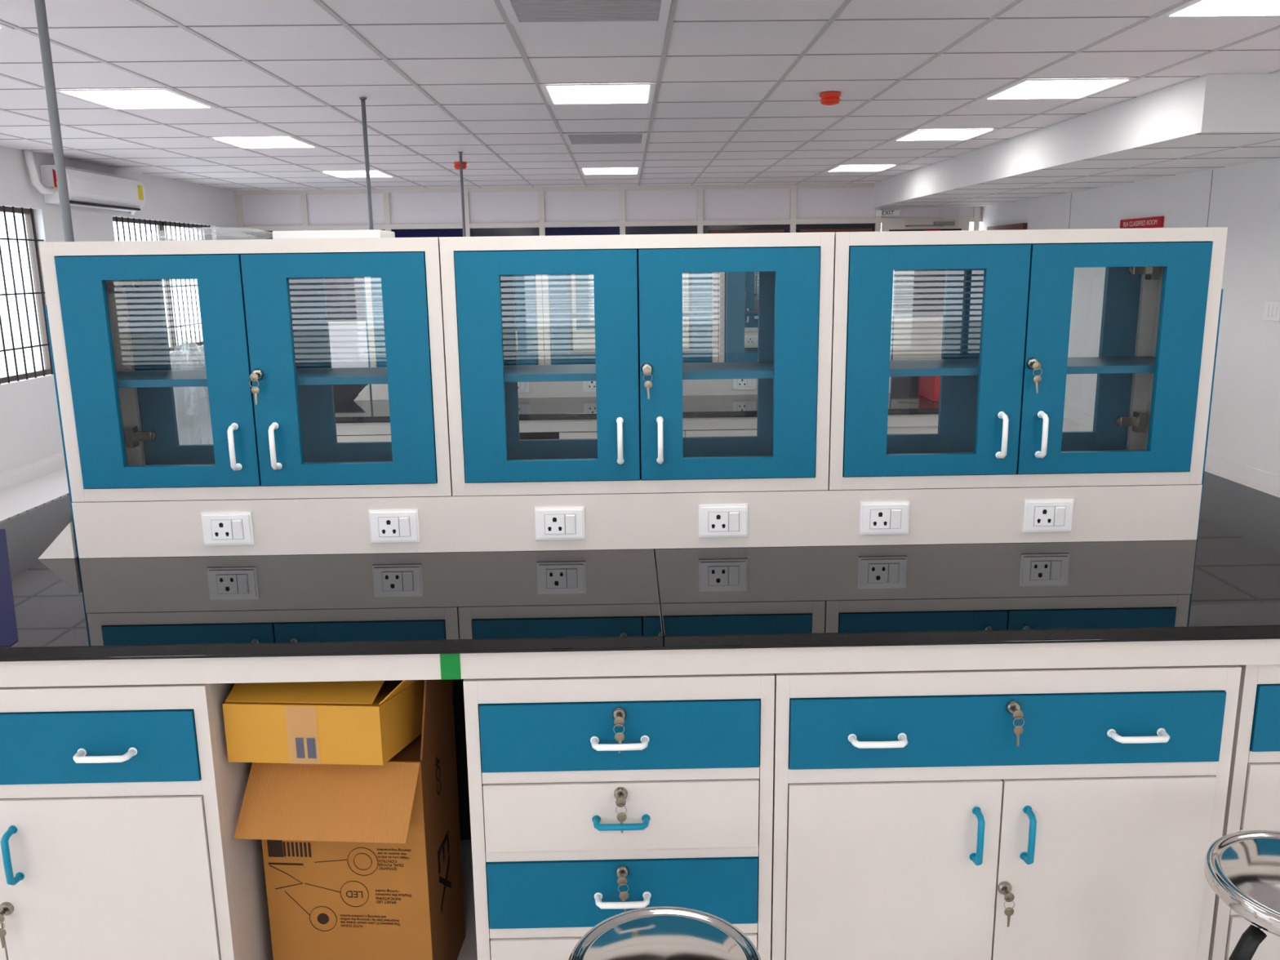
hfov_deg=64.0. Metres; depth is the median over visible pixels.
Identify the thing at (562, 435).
base cabinet
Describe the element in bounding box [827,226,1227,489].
glass cabinet
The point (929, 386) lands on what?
storage box
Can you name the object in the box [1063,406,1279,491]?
baseboard
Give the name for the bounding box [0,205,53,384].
window
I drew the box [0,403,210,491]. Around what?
baseboard
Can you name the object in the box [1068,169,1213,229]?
trim
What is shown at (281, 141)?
ceiling light panel
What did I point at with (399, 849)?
print
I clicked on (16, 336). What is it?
ground
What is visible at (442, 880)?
print
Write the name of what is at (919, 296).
window
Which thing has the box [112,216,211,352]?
window
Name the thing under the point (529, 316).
glass cabinet
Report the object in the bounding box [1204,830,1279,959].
stool
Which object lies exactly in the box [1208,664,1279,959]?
base cabinet
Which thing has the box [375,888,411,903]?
print
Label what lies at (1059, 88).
ceiling light panel
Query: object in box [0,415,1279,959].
floor
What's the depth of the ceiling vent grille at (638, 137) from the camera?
7.78 m
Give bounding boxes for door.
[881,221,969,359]
[986,222,1027,230]
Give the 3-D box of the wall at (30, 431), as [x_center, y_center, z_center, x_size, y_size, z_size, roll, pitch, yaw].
[-4.924,-0.678,5.043,0.200,2.523,15.900,-1,12,-1]
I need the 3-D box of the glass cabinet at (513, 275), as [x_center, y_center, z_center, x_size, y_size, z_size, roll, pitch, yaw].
[-0.994,-1.480,8.237,0.898,0.601,0.345,-1,12,-1]
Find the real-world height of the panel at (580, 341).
0.600 m
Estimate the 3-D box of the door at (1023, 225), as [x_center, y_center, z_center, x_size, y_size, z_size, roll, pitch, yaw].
[4.259,-1.996,12.090,0.059,1.970,1.150,-1,12,-1]
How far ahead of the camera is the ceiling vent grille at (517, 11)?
3.89 m
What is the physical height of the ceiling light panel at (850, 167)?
0.006 m
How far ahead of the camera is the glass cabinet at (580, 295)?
8.13 m
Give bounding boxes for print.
[340,915,399,927]
[346,890,363,897]
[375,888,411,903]
[377,848,410,870]
[435,756,440,795]
[437,831,451,911]
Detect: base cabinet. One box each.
[0,683,273,959]
[336,434,391,442]
[462,673,774,959]
[559,430,684,439]
[684,429,756,436]
[770,665,1241,959]
[887,426,937,434]
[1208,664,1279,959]
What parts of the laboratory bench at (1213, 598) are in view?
green tape strip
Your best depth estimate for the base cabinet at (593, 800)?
1.99 m
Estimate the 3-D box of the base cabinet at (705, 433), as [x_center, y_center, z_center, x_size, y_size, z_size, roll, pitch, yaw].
[0.660,0.110,5.121,0.889,0.807,0.543,-1,12,-1]
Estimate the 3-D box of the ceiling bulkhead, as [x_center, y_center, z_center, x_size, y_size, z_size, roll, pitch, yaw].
[3.630,-2.774,9.081,1.370,0.297,7.400,-1,12,-1]
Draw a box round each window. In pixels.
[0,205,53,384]
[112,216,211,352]
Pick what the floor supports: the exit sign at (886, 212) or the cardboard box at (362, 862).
the cardboard box at (362, 862)
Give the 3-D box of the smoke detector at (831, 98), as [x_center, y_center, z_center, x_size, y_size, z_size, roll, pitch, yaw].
[1.091,-2.184,5.874,0.120,0.062,0.120,-1,12,-1]
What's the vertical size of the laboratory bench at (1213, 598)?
0.900 m
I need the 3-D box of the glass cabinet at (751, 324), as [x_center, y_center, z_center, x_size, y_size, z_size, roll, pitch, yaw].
[0.806,-1.508,8.259,0.898,0.601,0.345,-1,12,-1]
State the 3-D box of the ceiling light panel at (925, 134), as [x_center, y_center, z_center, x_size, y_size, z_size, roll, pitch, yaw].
[2.323,-2.645,7.856,0.622,0.006,0.682,-1,12,-1]
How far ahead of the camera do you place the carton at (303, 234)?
2.42 m
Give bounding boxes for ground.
[0,330,203,377]
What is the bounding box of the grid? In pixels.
[0,0,1279,190]
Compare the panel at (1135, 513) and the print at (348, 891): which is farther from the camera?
the panel at (1135, 513)
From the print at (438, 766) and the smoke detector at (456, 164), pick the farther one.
the smoke detector at (456, 164)
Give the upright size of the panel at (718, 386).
0.600 m
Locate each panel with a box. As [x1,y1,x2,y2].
[0,22,14,30]
[38,288,1222,559]
[55,88,218,109]
[207,136,319,148]
[318,170,395,177]
[353,275,895,400]
[515,331,758,351]
[539,83,656,104]
[578,167,641,174]
[824,164,898,172]
[891,128,999,141]
[979,77,1138,99]
[1155,0,1279,17]
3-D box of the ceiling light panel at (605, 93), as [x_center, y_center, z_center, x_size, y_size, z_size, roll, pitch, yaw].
[-0.229,-2.177,5.786,0.622,0.006,0.682,-1,12,-1]
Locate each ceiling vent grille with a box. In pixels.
[499,0,671,24]
[562,132,647,144]
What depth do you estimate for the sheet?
2.14 m
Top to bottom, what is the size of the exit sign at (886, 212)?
0.070 m
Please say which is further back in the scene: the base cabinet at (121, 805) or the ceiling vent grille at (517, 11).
the ceiling vent grille at (517, 11)
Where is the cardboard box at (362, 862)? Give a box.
[233,679,465,959]
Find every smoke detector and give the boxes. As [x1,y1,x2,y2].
[453,161,466,169]
[819,91,840,105]
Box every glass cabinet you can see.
[38,236,452,502]
[364,274,544,367]
[439,231,835,496]
[513,275,517,334]
[542,271,718,364]
[571,272,684,333]
[684,271,758,332]
[718,270,894,362]
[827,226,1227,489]
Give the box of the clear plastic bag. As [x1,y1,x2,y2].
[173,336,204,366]
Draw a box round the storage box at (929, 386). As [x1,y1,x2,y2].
[919,376,940,401]
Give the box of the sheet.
[0,528,17,646]
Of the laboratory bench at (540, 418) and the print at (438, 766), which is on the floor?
the laboratory bench at (540, 418)
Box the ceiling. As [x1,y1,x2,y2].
[0,0,1279,191]
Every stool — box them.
[568,906,761,959]
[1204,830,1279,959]
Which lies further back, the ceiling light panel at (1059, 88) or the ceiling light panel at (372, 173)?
the ceiling light panel at (372, 173)
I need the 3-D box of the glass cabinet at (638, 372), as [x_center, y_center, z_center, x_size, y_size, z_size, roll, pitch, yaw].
[-0.004,-0.290,2.514,0.898,0.601,0.345,-1,12,-1]
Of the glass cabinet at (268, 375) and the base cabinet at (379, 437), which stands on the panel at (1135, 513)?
the glass cabinet at (268, 375)
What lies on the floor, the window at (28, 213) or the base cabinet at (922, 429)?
the base cabinet at (922, 429)
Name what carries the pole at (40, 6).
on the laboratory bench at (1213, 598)
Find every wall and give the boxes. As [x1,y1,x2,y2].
[0,146,239,472]
[234,182,982,368]
[981,157,1279,475]
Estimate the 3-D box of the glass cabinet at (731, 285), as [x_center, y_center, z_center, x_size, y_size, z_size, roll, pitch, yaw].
[0.851,-0.906,5.392,0.898,0.601,0.345,-1,12,-1]
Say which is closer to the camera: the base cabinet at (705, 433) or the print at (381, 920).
the print at (381, 920)
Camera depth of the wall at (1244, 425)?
7.59 m
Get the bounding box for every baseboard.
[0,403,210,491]
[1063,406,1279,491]
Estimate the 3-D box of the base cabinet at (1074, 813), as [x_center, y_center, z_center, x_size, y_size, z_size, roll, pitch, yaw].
[0.705,0.712,2.254,0.889,0.807,0.543,-1,12,-1]
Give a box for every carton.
[222,680,424,764]
[272,229,395,239]
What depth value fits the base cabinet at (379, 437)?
4.79 m
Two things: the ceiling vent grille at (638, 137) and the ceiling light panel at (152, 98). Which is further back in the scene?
the ceiling vent grille at (638, 137)
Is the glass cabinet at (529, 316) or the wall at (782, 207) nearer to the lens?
the glass cabinet at (529, 316)
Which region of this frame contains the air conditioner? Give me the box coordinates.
[23,150,146,214]
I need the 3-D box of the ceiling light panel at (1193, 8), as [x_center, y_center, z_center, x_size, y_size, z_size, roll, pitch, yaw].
[2.387,-1.789,3.781,0.622,0.006,0.682,-1,12,-1]
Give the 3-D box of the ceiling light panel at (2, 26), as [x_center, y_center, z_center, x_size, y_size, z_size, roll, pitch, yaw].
[-2.780,-1.709,3.717,0.622,0.006,0.682,-1,12,-1]
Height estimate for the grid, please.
0.004 m
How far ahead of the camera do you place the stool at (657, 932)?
1.59 m
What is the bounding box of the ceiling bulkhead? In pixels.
[872,73,1279,208]
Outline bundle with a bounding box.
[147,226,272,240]
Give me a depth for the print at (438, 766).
2.21 m
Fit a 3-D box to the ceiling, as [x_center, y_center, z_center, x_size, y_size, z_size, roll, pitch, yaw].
[-0.232,-2.035,4.832,9.620,0.100,16.300,-1,12,-1]
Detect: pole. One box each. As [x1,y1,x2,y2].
[34,0,74,241]
[359,97,373,229]
[457,151,466,236]
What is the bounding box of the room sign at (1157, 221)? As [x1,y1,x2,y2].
[1120,216,1164,228]
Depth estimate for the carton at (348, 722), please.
2.00 m
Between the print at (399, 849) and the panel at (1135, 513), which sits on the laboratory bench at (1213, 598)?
the panel at (1135, 513)
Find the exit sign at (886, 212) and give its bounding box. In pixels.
[875,209,900,216]
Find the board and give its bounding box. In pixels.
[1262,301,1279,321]
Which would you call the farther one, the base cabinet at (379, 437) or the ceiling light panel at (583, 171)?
the ceiling light panel at (583, 171)
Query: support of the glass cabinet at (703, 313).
on the panel at (718, 386)
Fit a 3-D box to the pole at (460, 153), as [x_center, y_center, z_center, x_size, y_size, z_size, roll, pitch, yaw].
[-1.500,-1.967,8.781,0.060,1.619,0.060,-1,12,-1]
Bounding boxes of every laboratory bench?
[0,471,1279,839]
[333,376,938,439]
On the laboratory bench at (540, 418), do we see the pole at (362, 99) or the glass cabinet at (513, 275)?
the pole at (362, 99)
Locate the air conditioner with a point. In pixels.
(86, 188)

